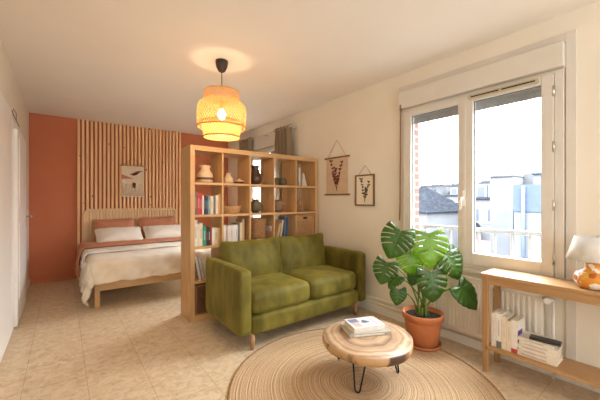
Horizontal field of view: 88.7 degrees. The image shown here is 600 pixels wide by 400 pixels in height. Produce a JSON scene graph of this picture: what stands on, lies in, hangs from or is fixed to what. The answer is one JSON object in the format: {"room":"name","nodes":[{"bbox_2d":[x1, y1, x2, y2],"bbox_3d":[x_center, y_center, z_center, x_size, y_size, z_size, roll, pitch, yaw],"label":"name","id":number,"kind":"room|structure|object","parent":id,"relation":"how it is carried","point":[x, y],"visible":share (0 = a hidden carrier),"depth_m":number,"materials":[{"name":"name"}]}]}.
{"room":"studio apartment","nodes":[
{"label":"studio apartment","id":0,"kind":"room"},
{"bbox_2d":[0,39,28,284],"bbox_3d":[-1.538,-0.020,1.276,0.100,2.480,7.900,0,0,-38],"label":"wall","id":1,"kind":"structure","parent":0,"point":[9,87],"depth_m":3.31,"materials":[{"name":"beige paint"}]},
{"bbox_2d":[0,91,11,362],"bbox_3d":[-2.370,0.199,2.453,0.022,2.018,0.780,0,0,-38],"label":"door","id":2,"kind":"structure","parent":1,"relation":"in","point":[5,110],"depth_m":2.47,"materials":[{"name":"white paint"}]},
{"bbox_2d":[12,119,23,331],"bbox_3d":[-2.983,0.235,3.243,0.018,1.970,1.060,0,0,-38],"label":"door frame","id":3,"kind":"structure","parent":1,"relation":"attached to","point":[14,126],"depth_m":2.90,"materials":[{"name":"white paint"}]},
{"bbox_2d":[14,129,32,326],"bbox_3d":[-2.959,0.264,3.286,0.108,1.888,0.880,0,0,-38],"label":"door","id":4,"kind":"structure","parent":1,"relation":"in","point":[20,212],"depth_m":3.03,"materials":[{"name":"white paint"}]},
{"bbox_2d":[29,113,227,278],"bbox_3d":[-2.727,-0.020,5.412,3.276,2.480,0.100,0,0,-38],"label":"wall","id":5,"kind":"structure","parent":0,"point":[52,139],"depth_m":4.66,"materials":[{"name":"paint"}]},
{"bbox_2d":[30,273,76,283],"bbox_3d":[-2.698,1.177,5.363,3.062,0.085,0.014,0,0,-38],"label":"baseboard","id":6,"kind":"structure","parent":5,"relation":"attached to","point":[65,276],"depth_m":4.58,"materials":[{"name":"paint"}]},
{"bbox_2d":[77,118,180,278],"bbox_3d":[-2.837,-0.020,5.234,1.557,2.480,0.048,0,0,-38],"label":"panel","id":7,"kind":"object","parent":5,"relation":"attached to","point":[176,136],"visible":0.63,"depth_m":5.10,"materials":[{"name":"brown wood"}]},
{"bbox_2d":[120,158,144,196],"bbox_3d":[-2.824,-0.382,5.191,0.380,0.663,0.024,0,0,-38],"label":"wall hanging","id":8,"kind":"object","parent":7,"relation":"attached to","point":[132,176],"depth_m":5.18,"materials":[{"name":"beige fabric"}]},
{"bbox_2d":[0,0,599,138],"bbox_3d":[-0.281,-1.310,2.247,3.276,0.100,8.100,0,0,-38],"label":"ceiling","id":9,"kind":"structure","parent":0,"point":[141,63],"depth_m":2.55,"materials":[{"name":"paint"}]},
{"bbox_2d":[196,58,246,140],"bbox_3d":[-0.709,-0.910,2.781,0.443,0.697,0.443,0,0,26],"label":"pendant lamp","id":10,"kind":"object","parent":9,"relation":"hanging from","point":[221,64],"visible":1,"depth_m":2.67,"materials":[{"name":"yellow wicker"}]},
{"bbox_2d":[0,279,599,399],"bbox_3d":[-0.281,1.270,2.247,3.276,0.100,8.100,0,0,-38],"label":"floor","id":11,"kind":"structure","parent":0,"point":[138,344],"depth_m":2.47,"materials":[{"name":"beige tile"}]},
{"bbox_2d":[83,208,180,307],"bbox_3d":[-2.279,0.680,4.543,1.450,1.080,1.735,0,0,-38],"label":"double bed","id":12,"kind":"object","parent":11,"relation":"on","point":[89,215],"visible":0.27,"depth_m":4.82,"materials":[{"name":"brown wood"}]},
{"bbox_2d":[93,218,133,241],"bbox_3d":[-2.946,0.485,4.891,0.572,0.369,0.203,0,0,-38],"label":"pillow","id":13,"kind":"object","parent":12,"relation":"on","point":[129,222],"visible":0.5,"depth_m":4.85,"materials":[{"name":"orange fabric"}]},
{"bbox_2d":[94,227,142,242],"bbox_3d":[-2.791,0.554,4.758,0.639,0.261,0.312,0,0,-39],"label":"pillow","id":14,"kind":"object","parent":12,"relation":"on","point":[112,233],"visible":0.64,"depth_m":4.67,"materials":[{"name":"beige fabric"}]},
{"bbox_2d":[74,237,180,276],"bbox_3d":[-2.392,0.808,4.672,1.672,0.392,0.529,0,0,-38],"label":"blanket","id":15,"kind":"object","parent":12,"relation":"on","point":[81,246],"visible":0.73,"depth_m":4.38,"materials":[{"name":"fabric"}]},
{"bbox_2d":[143,224,180,238],"bbox_3d":[-2.269,0.552,5.160,0.634,0.255,0.312,0,0,-36],"label":"pillow","id":16,"kind":"object","parent":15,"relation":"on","point":[156,231],"visible":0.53,"depth_m":5.06,"materials":[{"name":"beige fabric"}]},
{"bbox_2d":[78,246,210,305],"bbox_3d":[-2.002,0.914,4.179,1.628,0.504,1.058,0,0,-38],"label":"duvet","id":17,"kind":"object","parent":12,"relation":"on","point":[99,268],"visible":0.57,"depth_m":3.65,"materials":[{"name":"beige fabric"}]},
{"bbox_2d":[80,241,180,268],"bbox_3d":[-2.159,0.750,4.386,1.614,0.229,0.466,0,0,-38],"label":"sheet","id":18,"kind":"object","parent":17,"relation":"on","point":[86,251],"visible":0.79,"depth_m":4.16,"materials":[{"name":"beige fabric"}]},
{"bbox_2d":[139,216,173,237],"bbox_3d":[-2.445,0.474,5.276,0.578,0.369,0.202,0,0,-38],"label":"pillow","id":19,"kind":"object","parent":12,"relation":"on","point":[143,221],"visible":0.44,"depth_m":5.22,"materials":[{"name":"orange fabric"}]},
{"bbox_2d":[181,145,317,322],"bbox_3d":[-0.519,0.335,3.675,1.672,1.770,0.310,0,0,-38],"label":"cube shelf","id":20,"kind":"object","parent":11,"relation":"on","point":[309,166],"depth_m":3.45,"materials":[{"name":"brown wood"}]},
{"bbox_2d":[195,220,196,246],"bbox_3d":[-1.109,0.340,3.188,0.031,0.270,0.161,0,0,-38],"label":"book","id":21,"kind":"object","parent":20,"relation":"on","point":[195,220],"visible":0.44,"depth_m":3.13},
{"bbox_2d":[195,192,196,214],"bbox_3d":[-1.111,0.033,3.190,0.029,0.235,0.161,0,0,-38],"label":"book","id":22,"kind":"object","parent":20,"relation":"on","point":[195,192],"visible":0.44,"depth_m":3.13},
{"bbox_2d":[195,256,200,279],"bbox_3d":[-1.095,0.700,3.210,0.071,0.249,0.161,0,0,-38],"label":"book","id":23,"kind":"object","parent":20,"relation":"on","point":[197,272],"visible":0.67,"depth_m":3.15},
{"bbox_2d":[197,223,199,245],"bbox_3d":[-1.089,0.359,3.209,0.024,0.232,0.160,0,0,-38],"label":"book","id":24,"kind":"object","parent":20,"relation":"on","point":[198,224],"visible":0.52,"depth_m":3.15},
{"bbox_2d":[197,193,199,214],"bbox_3d":[-1.085,0.039,3.207,0.032,0.222,0.161,0,0,-38],"label":"book","id":25,"kind":"object","parent":20,"relation":"on","point":[198,194],"visible":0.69,"depth_m":3.14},
{"bbox_2d":[197,222,202,245],"bbox_3d":[-1.069,0.357,3.230,0.032,0.235,0.161,0,0,-38],"label":"book","id":26,"kind":"object","parent":20,"relation":"on","point":[201,224],"visible":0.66,"depth_m":3.17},
{"bbox_2d":[197,256,204,278],"bbox_3d":[-1.066,0.710,3.233,0.069,0.230,0.161,0,0,-38],"label":"book","id":27,"kind":"object","parent":20,"relation":"on","point":[198,258],"visible":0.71,"depth_m":3.17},
{"bbox_2d":[200,194,201,214],"bbox_3d":[-1.068,0.045,3.228,0.018,0.210,0.161,0,0,-38],"label":"book","id":28,"kind":"object","parent":20,"relation":"on","point":[200,194],"visible":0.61,"depth_m":3.17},
{"bbox_2d":[200,257,205,278],"bbox_3d":[-1.039,0.717,3.254,0.064,0.215,0.161,0,0,-38],"label":"book","id":29,"kind":"object","parent":20,"relation":"on","point":[202,259],"visible":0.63,"depth_m":3.19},
{"bbox_2d":[202,196,203,214],"bbox_3d":[-1.050,0.052,3.234,0.017,0.195,0.161,0,0,-38],"label":"book","id":30,"kind":"object","parent":20,"relation":"on","point":[202,196],"visible":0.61,"depth_m":3.17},
{"bbox_2d":[203,225,205,245],"bbox_3d":[-1.037,0.372,3.244,0.033,0.205,0.161,0,0,-38],"label":"book","id":31,"kind":"object","parent":20,"relation":"on","point":[204,227],"visible":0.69,"depth_m":3.18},
{"bbox_2d":[196,165,213,182],"bbox_3d":[-1.016,-0.274,3.285,0.177,0.188,0.177,0,0,-38],"label":"jug vase","id":32,"kind":"object","parent":20,"relation":"on","point":[204,175],"visible":0.94,"depth_m":3.23,"materials":[{"name":"beige ceramic"}]},
{"bbox_2d":[204,196,205,213],"bbox_3d":[-1.037,0.053,3.251,0.023,0.193,0.161,0,0,-38],"label":"book","id":33,"kind":"object","parent":20,"relation":"on","point":[204,196],"visible":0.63,"depth_m":3.19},
{"bbox_2d":[206,227,207,245],"bbox_3d":[-1.015,0.379,3.263,0.021,0.192,0.161,0,0,-38],"label":"book","id":34,"kind":"object","parent":20,"relation":"on","point":[206,227],"visible":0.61,"depth_m":3.20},
{"bbox_2d":[206,196,207,213],"bbox_3d":[-1.017,0.055,3.263,0.021,0.190,0.161,0,0,-38],"label":"book","id":35,"kind":"object","parent":20,"relation":"on","point":[206,196],"visible":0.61,"depth_m":3.20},
{"bbox_2d":[206,226,209,244],"bbox_3d":[-1.000,0.380,3.281,0.024,0.190,0.161,0,0,-38],"label":"book","id":36,"kind":"object","parent":20,"relation":"on","point":[206,226],"visible":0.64,"depth_m":3.22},
{"bbox_2d":[208,196,210,213],"bbox_3d":[-0.996,0.055,3.275,0.024,0.190,0.161,0,0,-38],"label":"book","id":37,"kind":"object","parent":20,"relation":"on","point":[209,197],"visible":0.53,"depth_m":3.21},
{"bbox_2d":[210,227,211,244],"bbox_3d":[-0.985,0.383,3.297,0.017,0.185,0.160,0,0,-38],"label":"book","id":38,"kind":"object","parent":20,"relation":"on","point":[210,227],"visible":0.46,"depth_m":3.24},
{"bbox_2d":[211,196,212,213],"bbox_3d":[-0.976,0.054,3.297,0.033,0.192,0.161,0,0,-38],"label":"book","id":39,"kind":"object","parent":20,"relation":"on","point":[211,196],"visible":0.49,"depth_m":3.23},
{"bbox_2d":[212,227,214,244],"bbox_3d":[-0.965,0.384,3.307,0.026,0.182,0.160,0,0,-38],"label":"book","id":40,"kind":"object","parent":20,"relation":"on","point":[213,228],"visible":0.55,"depth_m":3.25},
{"bbox_2d":[210,195,217,213],"bbox_3d":[-0.932,0.050,3.330,0.031,0.200,0.161,0,0,-38],"label":"book","id":41,"kind":"object","parent":20,"relation":"on","point":[216,196],"visible":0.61,"depth_m":3.27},
{"bbox_2d":[213,197,215,213],"bbox_3d":[-0.951,0.057,3.310,0.021,0.186,0.160,0,0,-38],"label":"book","id":42,"kind":"object","parent":20,"relation":"on","point":[214,198],"visible":0.36,"depth_m":3.25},
{"bbox_2d":[214,227,216,244],"bbox_3d":[-0.940,0.385,3.323,0.031,0.180,0.161,0,0,-38],"label":"book","id":43,"kind":"object","parent":20,"relation":"on","point":[214,227],"visible":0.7,"depth_m":3.26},
{"bbox_2d":[213,194,219,213],"bbox_3d":[-0.901,0.041,3.349,0.038,0.218,0.161,0,0,-38],"label":"book","id":44,"kind":"object","parent":20,"relation":"on","point":[213,194],"visible":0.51,"depth_m":3.28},
{"bbox_2d":[216,227,219,243],"bbox_3d":[-0.920,0.386,3.348,0.029,0.178,0.160,0,0,-38],"label":"book","id":45,"kind":"object","parent":20,"relation":"on","point":[218,228],"visible":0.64,"depth_m":3.28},
{"bbox_2d":[224,224,230,240],"bbox_3d":[-0.820,0.376,3.415,0.029,0.198,0.161,0,0,-38],"label":"book","id":46,"kind":"object","parent":20,"relation":"on","point":[229,226],"visible":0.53,"depth_m":3.35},
{"bbox_2d":[224,173,232,182],"bbox_3d":[-0.796,-0.237,3.417,0.107,0.124,0.107,0,0,-38],"label":"bottle vase","id":47,"kind":"object","parent":20,"relation":"on","point":[228,178],"visible":0.8,"depth_m":3.38,"materials":[{"name":"beige ceramic"}]},
{"bbox_2d":[225,224,232,240],"bbox_3d":[-0.797,0.376,3.430,0.024,0.198,0.161,0,0,-38],"label":"book","id":48,"kind":"object","parent":20,"relation":"on","point":[225,224],"visible":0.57,"depth_m":3.37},
{"bbox_2d":[228,224,234,240],"bbox_3d":[-0.776,0.376,3.446,0.026,0.199,0.161,0,0,-38],"label":"book","id":49,"kind":"object","parent":20,"relation":"on","point":[228,224],"visible":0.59,"depth_m":3.39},
{"bbox_2d":[224,206,240,213],"bbox_3d":[-0.782,0.110,3.465,0.235,0.080,0.235,0,0,-38],"label":"basket","id":50,"kind":"object","parent":20,"relation":"on","point":[227,209],"visible":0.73,"depth_m":3.37,"materials":[{"name":"wicker"}]},
{"bbox_2d":[232,224,237,240],"bbox_3d":[-0.754,0.375,3.466,0.031,0.200,0.161,0,0,-38],"label":"book","id":51,"kind":"object","parent":20,"relation":"on","point":[236,226],"visible":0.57,"depth_m":3.40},
{"bbox_2d":[231,223,239,240],"bbox_3d":[-0.735,0.370,3.489,0.026,0.210,0.160,0,0,-38],"label":"book","id":52,"kind":"object","parent":20,"relation":"on","point":[231,223],"visible":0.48,"depth_m":3.43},
{"bbox_2d":[234,222,241,240],"bbox_3d":[-0.708,0.364,3.500,0.029,0.222,0.161,0,0,-38],"label":"book","id":53,"kind":"object","parent":20,"relation":"on","point":[240,223],"visible":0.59,"depth_m":3.44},
{"bbox_2d":[234,179,243,183],"bbox_3d":[-0.697,-0.213,3.518,0.121,0.066,0.121,0,0,-38],"label":"dish","id":54,"kind":"object","parent":20,"relation":"on","point":[238,181],"visible":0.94,"depth_m":3.47,"materials":[{"name":"brown ceramic"}]},
{"bbox_2d":[236,218,243,240],"bbox_3d":[-0.687,0.344,3.522,0.029,0.262,0.160,0,0,-38],"label":"book","id":55,"kind":"object","parent":20,"relation":"on","point":[237,219],"visible":0.48,"depth_m":3.46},
{"bbox_2d":[251,165,262,183],"bbox_3d":[-0.533,-0.293,3.633,0.166,0.226,0.166,0,0,3],"label":"pitcher","id":56,"kind":"object","parent":20,"relation":"on","point":[256,177],"visible":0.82,"depth_m":3.58,"materials":[{"name":"brown ceramic"}]},
{"bbox_2d":[251,199,262,212],"bbox_3d":[-0.525,0.070,3.639,0.164,0.161,0.164,0,0,-38],"label":"vase","id":57,"kind":"object","parent":20,"relation":"on","point":[256,205],"visible":0.9,"depth_m":3.58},
{"bbox_2d":[251,217,266,239],"bbox_3d":[-0.515,0.344,3.659,0.236,0.262,0.236,0,0,-38],"label":"basket","id":58,"kind":"object","parent":20,"relation":"on","point":[258,224],"visible":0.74,"depth_m":3.56,"materials":[{"name":"brown wicker"}]},
{"bbox_2d":[275,222,280,236],"bbox_3d":[-0.304,0.380,3.809,0.069,0.201,0.160,0,0,-38],"label":"book","id":59,"kind":"object","parent":20,"relation":"on","point":[277,225],"visible":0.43,"depth_m":3.76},
{"bbox_2d":[275,219,283,236],"bbox_3d":[-0.271,0.361,3.835,0.063,0.236,0.160,0,0,-38],"label":"book","id":60,"kind":"object","parent":20,"relation":"on","point":[276,220],"visible":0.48,"depth_m":3.78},
{"bbox_2d":[275,200,284,211],"bbox_3d":[-0.283,0.075,3.825,0.201,0.150,0.201,0,0,-38],"label":"stoneware bowl","id":61,"kind":"object","parent":20,"relation":"on","point":[279,204],"visible":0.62,"depth_m":3.75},
{"bbox_2d":[278,216,286,235],"bbox_3d":[-0.233,0.342,3.864,0.049,0.271,0.160,0,0,-38],"label":"book","id":62,"kind":"object","parent":20,"relation":"on","point":[279,217],"visible":0.48,"depth_m":3.81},
{"bbox_2d":[279,178,286,184],"bbox_3d":[-0.228,-0.224,3.893,0.130,0.098,0.130,0,0,-38],"label":"cup","id":63,"kind":"object","parent":20,"relation":"on","point":[282,181],"visible":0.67,"depth_m":3.84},
{"bbox_2d":[285,217,288,235],"bbox_3d":[-0.206,0.345,3.885,0.038,0.263,0.160,0,0,-38],"label":"book","id":64,"kind":"object","parent":20,"relation":"on","point":[287,219],"visible":0.36,"depth_m":3.82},
{"bbox_2d":[297,168,299,185],"bbox_3d":[-0.053,-0.300,4.041,0.028,0.240,0.160,0,0,-38],"label":"book","id":65,"kind":"object","parent":20,"relation":"on","point":[298,169],"visible":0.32,"depth_m":3.98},
{"bbox_2d":[297,201,302,211],"bbox_3d":[-0.024,0.084,4.013,0.130,0.141,0.130,0,0,-38],"label":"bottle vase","id":66,"kind":"object","parent":20,"relation":"on","point":[299,206],"visible":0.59,"depth_m":3.96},
{"bbox_2d":[300,173,306,185],"bbox_3d":[0.029,-0.265,4.067,0.090,0.170,0.100,0,0,-38],"label":"book","id":67,"kind":"object","parent":20,"relation":"on","point":[302,176],"visible":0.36,"depth_m":4.02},
{"bbox_2d":[206,233,365,349],"bbox_3d":[-0.112,0.806,3.146,1.492,0.828,0.777,0,0,-38],"label":"loveseat","id":68,"kind":"object","parent":11,"relation":"on","point":[257,286],"visible":1,"depth_m":2.91,"materials":[{"name":"green fabric"}]},
{"bbox_2d":[219,237,281,276],"bbox_3d":[-0.477,0.618,3.100,0.667,0.449,0.242,0,0,-38],"label":"cushion","id":69,"kind":"object","parent":68,"relation":"on","point":[261,257],"depth_m":3.02,"materials":[{"name":"green fabric"}]},
{"bbox_2d":[251,273,309,313],"bbox_3d":[-0.318,0.849,2.895,0.642,0.235,0.610,0,0,-38],"label":"seat cushion","id":70,"kind":"object","parent":68,"relation":"on","point":[271,293],"depth_m":2.70,"materials":[{"name":"green fabric"}]},
{"bbox_2d":[279,233,326,273],"bbox_3d":[0.021,0.620,3.487,0.674,0.456,0.244,0,0,-38],"label":"cushion","id":71,"kind":"object","parent":68,"relation":"on","point":[302,251],"depth_m":3.37,"materials":[{"name":"green fabric"}]},
{"bbox_2d":[284,265,355,298],"bbox_3d":[0.182,0.848,3.283,0.642,0.233,0.614,0,0,-38],"label":"seat cushion","id":72,"kind":"object","parent":68,"relation":"on","point":[324,281],"depth_m":3.11,"materials":[{"name":"green fabric"}]},
{"bbox_2d":[227,328,505,399],"bbox_3d":[0.404,1.212,2.044,1.728,0.015,1.728,0,0,-21],"label":"braided rug","id":73,"kind":"object","parent":11,"relation":"on","point":[296,366],"visible":0.77,"depth_m":2.10,"materials":[{"name":"wicker"}]},
{"bbox_2d":[322,318,412,392],"bbox_3d":[0.471,1.067,2.107,0.637,0.280,0.614,0,0,-38],"label":"coffee table","id":74,"kind":"object","parent":73,"relation":"on","point":[394,349],"visible":0.7,"depth_m":1.94,"materials":[{"name":"brown wood"}]},
{"bbox_2d":[340,322,390,337],"bbox_3d":[0.461,0.915,2.191,0.300,0.024,0.216,0,0,-11],"label":"book","id":75,"kind":"object","parent":74,"relation":"on","point":[386,331],"visible":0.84,"depth_m":2.10,"materials":[{"name":"paper"}]},
{"bbox_2d":[344,316,384,332],"bbox_3d":[0.457,0.885,2.188,0.235,0.035,0.165,0,0,-17],"label":"book","id":76,"kind":"object","parent":75,"relation":"on","point":[370,323],"visible":1,"depth_m":2.14,"materials":[{"name":"paper"}]},
{"bbox_2d":[348,319,358,322],"bbox_3d":[0.382,0.868,2.205,0.070,0.001,0.060,0,0,-17],"label":"picture","id":77,"kind":"object","parent":76,"relation":"on","point":[349,320],"depth_m":2.20},
{"bbox_2d":[352,322,362,326],"bbox_3d":[0.400,0.868,2.137,0.055,0.001,0.070,0,0,-17],"label":"picture","id":78,"kind":"object","parent":76,"relation":"on","point":[354,324],"depth_m":2.14},
{"bbox_2d":[373,221,477,351],"bbox_3d":[1.003,0.690,2.555,0.812,1.035,0.364,0,0,4],"label":"monstera","id":79,"kind":"object","parent":73,"relation":"on","point":[423,322],"visible":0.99,"depth_m":2.45,"materials":[{"name":"plant"}]},
{"bbox_2d":[402,305,444,348],"bbox_3d":[1.028,1.064,2.570,0.332,0.264,0.332,0,0,-38],"label":"pot","id":80,"kind":"object","parent":79,"relation":"attached to","point":[424,327],"depth_m":2.47,"materials":[{"name":"ceramic"}]},
{"bbox_2d":[480,268,599,388],"bbox_3d":[1.787,0.870,1.760,0.250,0.700,1.300,0,0,-38],"label":"console table","id":81,"kind":"object","parent":11,"relation":"on","point":[560,288],"visible":0.92,"depth_m":1.98,"materials":[{"name":"brown wood"}]},
{"bbox_2d":[491,308,502,346],"bbox_3d":[1.429,0.917,2.217,0.151,0.232,0.030,0,0,-38],"label":"book","id":82,"kind":"object","parent":81,"relation":"on","point":[493,314],"visible":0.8,"depth_m":2.17,"materials":[{"name":"paper"}]},
{"bbox_2d":[496,309,508,348],"bbox_3d":[1.449,0.915,2.192,0.151,0.236,0.031,0,0,-38],"label":"book","id":83,"kind":"object","parent":81,"relation":"on","point":[501,313],"visible":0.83,"depth_m":2.15,"materials":[{"name":"paper"}]},
{"bbox_2d":[502,312,514,349],"bbox_3d":[1.469,0.920,2.166,0.151,0.225,0.031,0,0,-38],"label":"book","id":84,"kind":"object","parent":81,"relation":"on","point":[507,316],"visible":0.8,"depth_m":2.12,"materials":[{"name":"paper"}]},
{"bbox_2d":[507,316,516,351],"bbox_3d":[1.486,0.930,2.143,0.151,0.205,0.024,0,0,-38],"label":"book","id":85,"kind":"object","parent":81,"relation":"on","point":[510,319],"visible":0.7,"depth_m":2.10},
{"bbox_2d":[511,315,524,353],"bbox_3d":[1.506,0.924,2.118,0.151,0.218,0.037,0,0,-38],"label":"book","id":86,"kind":"object","parent":81,"relation":"on","point":[517,323],"visible":0.87,"depth_m":2.08,"materials":[{"name":"paper"}]},
{"bbox_2d":[518,351,562,366],"bbox_3d":[1.581,1.021,2.028,0.156,0.024,0.215,0,0,-38],"label":"book","id":87,"kind":"object","parent":81,"relation":"on","point":[519,352],"visible":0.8,"depth_m":1.96,"materials":[{"name":"paper"}]},
{"bbox_2d":[518,347,561,362],"bbox_3d":[1.582,0.997,2.025,0.156,0.024,0.200,0,0,-41],"label":"book","id":88,"kind":"object","parent":87,"relation":"on","point":[519,348],"visible":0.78,"depth_m":1.97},
{"bbox_2d":[518,342,561,358],"bbox_3d":[1.581,0.973,2.029,0.156,0.024,0.205,0,0,-38],"label":"book","id":89,"kind":"object","parent":88,"relation":"on","point":[519,345],"visible":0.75,"depth_m":1.97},
{"bbox_2d":[519,340,562,355],"bbox_3d":[1.582,0.948,2.021,0.156,0.025,0.200,0,0,-41],"label":"book","id":90,"kind":"object","parent":89,"relation":"on","point":[556,350],"visible":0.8,"depth_m":1.96,"materials":[{"name":"paper"}]},
{"bbox_2d":[518,331,559,349],"bbox_3d":[1.580,0.925,2.031,0.156,0.020,0.190,0,0,-38],"label":"book","id":91,"kind":"object","parent":90,"relation":"on","point":[524,336],"visible":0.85,"depth_m":2.02,"materials":[{"name":"paper"}]},
{"bbox_2d":[529,334,561,346],"bbox_3d":[1.583,0.906,1.982,0.064,0.018,0.160,0,0,-45],"label":"case","id":92,"kind":"object","parent":91,"relation":"on","point":[557,343],"visible":1,"depth_m":1.97,"materials":[{"name":"plastic"}]},
{"bbox_2d":[485,342,599,388],"bbox_3d":[1.790,1.044,1.756,0.238,0.022,1.250,0,0,-38],"label":"shelf","id":93,"kind":"object","parent":81,"relation":"attached to","point":[572,369],"depth_m":1.89,"materials":[{"name":"brown wood"}]},
{"bbox_2d":[566,235,599,290],"bbox_3d":[1.739,0.367,1.814,0.256,0.306,0.256,0,0,-38],"label":"table lamp","id":94,"kind":"object","parent":81,"relation":"on","point":[585,249],"visible":1,"depth_m":1.78,"materials":[{"name":"white fabric"},{"name":"orange and white glazed ceramic"}]},
{"bbox_2d":[228,1,599,367],"bbox_3d":[1.035,-0.020,3.264,0.250,2.480,7.900,0,0,-38],"label":"wall","id":95,"kind":"structure","parent":0,"point":[364,122],"depth_m":3.24,"materials":[{"name":"beige paint"}]},
{"bbox_2d":[252,134,274,160],"bbox_3d":[-0.562,0.020,5.101,0.166,2.120,1.380,0,0,-38],"label":"window","id":96,"kind":"structure","parent":95,"relation":"in","point":[266,144],"depth_m":5.06,"materials":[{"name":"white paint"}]},
{"bbox_2d":[243,125,296,141],"bbox_3d":[-0.575,-1.055,5.041,0.124,0.018,1.620,0,0,-38],"label":"curtain rod","id":97,"kind":"object","parent":95,"relation":"attached to","point":[291,125],"visible":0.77,"depth_m":4.88,"materials":[{"name":"white paint"}]},
{"bbox_2d":[239,137,252,216],"bbox_3d":[-0.969,0.040,5.462,0.087,2.253,0.434,0,0,-38],"label":"curtain","id":98,"kind":"object","parent":97,"relation":"hanging from","point":[246,145],"visible":0.16,"depth_m":5.38,"materials":[{"name":"beige fabric"}]},
{"bbox_2d":[274,124,291,218],"bbox_3d":[-0.254,0.040,4.537,0.087,2.253,0.410,0,0,-38],"label":"curtain","id":99,"kind":"object","parent":97,"relation":"hanging from","point":[283,137],"visible":0.23,"depth_m":4.55,"materials":[{"name":"beige fabric"}]},
{"bbox_2d":[324,142,349,194],"bbox_3d":[0.453,-0.401,3.794,0.017,0.683,0.430,0,0,-38],"label":"scroll","id":100,"kind":"object","parent":95,"relation":"attached to","point":[336,167],"visible":1,"depth_m":3.78,"materials":[{"name":"paper"}]},
{"bbox_2d":[355,167,374,205],"bbox_3d":[0.724,-0.164,3.441,0.018,0.457,0.274,0,0,-38],"label":"framed print","id":101,"kind":"object","parent":95,"relation":"attached to","point":[364,184],"visible":1,"depth_m":3.43,"materials":[{"name":"paper"}]},
{"bbox_2d":[365,299,401,311],"bbox_3d":[0.731,1.105,3.421,0.039,0.024,1.520,0,0,-38],"label":"pipe","id":102,"kind":"object","parent":95,"relation":"attached to","point":[391,307],"visible":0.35,"depth_m":3.18,"materials":[{"name":"metal"}]},
{"bbox_2d":[365,294,404,307],"bbox_3d":[0.731,1.055,3.421,0.039,0.024,1.520,0,0,-38],"label":"pipe","id":103,"kind":"object","parent":95,"relation":"attached to","point":[392,303],"visible":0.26,"depth_m":3.21,"materials":[{"name":"metal"}]},
{"bbox_2d":[414,124,418,241],"bbox_3d":[1.170,-0.165,3.163,0.160,1.450,0.023,0,0,-38],"label":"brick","id":104,"kind":"object","parent":95,"relation":"attached to","point":[416,126],"visible":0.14,"depth_m":3.17,"materials":[{"name":"brick"}]},
{"bbox_2d":[400,257,485,277],"bbox_3d":[1.392,0.598,2.557,0.050,0.074,1.255,0,0,-38],"label":"window sill","id":105,"kind":"structure","parent":95,"relation":"attached to","point":[467,271],"depth_m":2.54,"materials":[{"name":"white paint"}]},
{"bbox_2d":[358,301,599,392],"bbox_3d":[0.930,1.183,3.184,0.014,0.075,7.900,0,0,-38],"label":"baseboard","id":106,"kind":"structure","parent":95,"relation":"attached to","point":[471,342],"depth_m":2.58,"materials":[{"name":"white paint"}]},
{"bbox_2d":[419,224,540,258],"bbox_3d":[1.326,0.438,3.174,0.100,0.365,3.000,0,0,-38],"label":"balcony railing","id":107,"kind":"object","parent":95,"relation":"attached to","point":[512,233],"visible":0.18,"depth_m":2.70,"materials":[{"name":"metal"}]},
{"bbox_2d":[398,29,576,360],"bbox_3d":[1.407,0.007,2.554,0.166,2.265,1.349,0,0,-38],"label":"window","id":108,"kind":"structure","parent":95,"relation":"in","point":[540,72],"depth_m":2.26,"materials":[{"name":"white paint"}]},
{"bbox_2d":[468,78,538,99],"bbox_3d":[1.528,-0.839,2.334,0.017,0.033,0.470,0,0,-38],"label":"vent grille","id":109,"kind":"object","parent":108,"relation":"attached to","point":[531,82],"depth_m":2.32,"materials":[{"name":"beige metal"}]},
{"bbox_2d":[430,269,554,379],"bbox_3d":[1.455,0.925,2.430,0.106,0.590,0.885,0,0,-38],"label":"radiator","id":110,"kind":"object","parent":95,"relation":"attached to","point":[529,305],"visible":0.42,"depth_m":2.39,"materials":[{"name":"metal"}]},
{"bbox_2d":[430,269,481,280],"bbox_3d":[1.444,0.637,2.459,0.057,0.014,0.825,0,0,-38],"label":"grille","id":111,"kind":"object","parent":110,"relation":"attached to","point":[469,278],"depth_m":2.52,"materials":[{"name":"metal"}]},
{"label":"outside","id":112,"kind":"structure","parent":0,"visible":0},
{"bbox_3d":[21.622,4.520,48.308,86.700,0.200,130.000,0,0,-38],"label":"ground","id":113,"kind":"structure","parent":112,"visible":0},
{"bbox_2d":[419,175,457,249],"bbox_3d":[7.393,1.420,19.869,5.300,6.000,4.900,0,0,-38],"label":"house","id":114,"kind":"structure","parent":113,"relation":"on","point":[435,208],"depth_m":17.89,"materials":[{"name":"stone"}]},
{"bbox_2d":[424,179,457,195],"bbox_3d":[18.623,0.820,41.314,8.300,7.200,7.700,0,0,-38],"label":"house","id":115,"kind":"structure","parent":113,"relation":"on","point":[443,189],"depth_m":39.74,"materials":[{"name":"stone"}]},
{"bbox_2d":[444,179,479,202],"bbox_3d":[20.039,1.020,35.394,7.300,6.800,3.400,0,0,-38],"label":"house","id":116,"kind":"structure","parent":113,"relation":"on","point":[453,195],"depth_m":33.89,"materials":[{"name":"stone"}]},
{"bbox_2d":[476,181,489,240],"bbox_3d":[17.648,1.320,27.859,6.300,6.200,3.600,0,0,-38],"label":"house","id":117,"kind":"structure","parent":113,"relation":"on","point":[483,188],"depth_m":25.88,"materials":[{"name":"stone"}]},
{"bbox_2d":[476,240,489,250],"bbox_3d":[12.955,3.710,22.525,4.250,1.420,1.760,0,0,-38],"label":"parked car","id":118,"kind":"object","parent":113,"relation":"on","point":[483,242],"visible":0.06,"depth_m":21.70,"materials":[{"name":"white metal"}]},
{"bbox_2d":[489,157,537,256],"bbox_3d":[12.741,1.070,17.038,5.120,6.700,2.200,0,0,-38],"label":"apartment block","id":119,"kind":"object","parent":113,"relation":"on","point":[501,186],"visible":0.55,"depth_m":15.95,"materials":[{"name":"white concrete"}]},
{"bbox_2d":[513,172,540,260],"bbox_3d":[11.176,1.610,13.200,4.170,5.620,2.220,0,0,-38],"label":"office building","id":120,"kind":"structure","parent":113,"relation":"on","point":[526,198],"depth_m":12.50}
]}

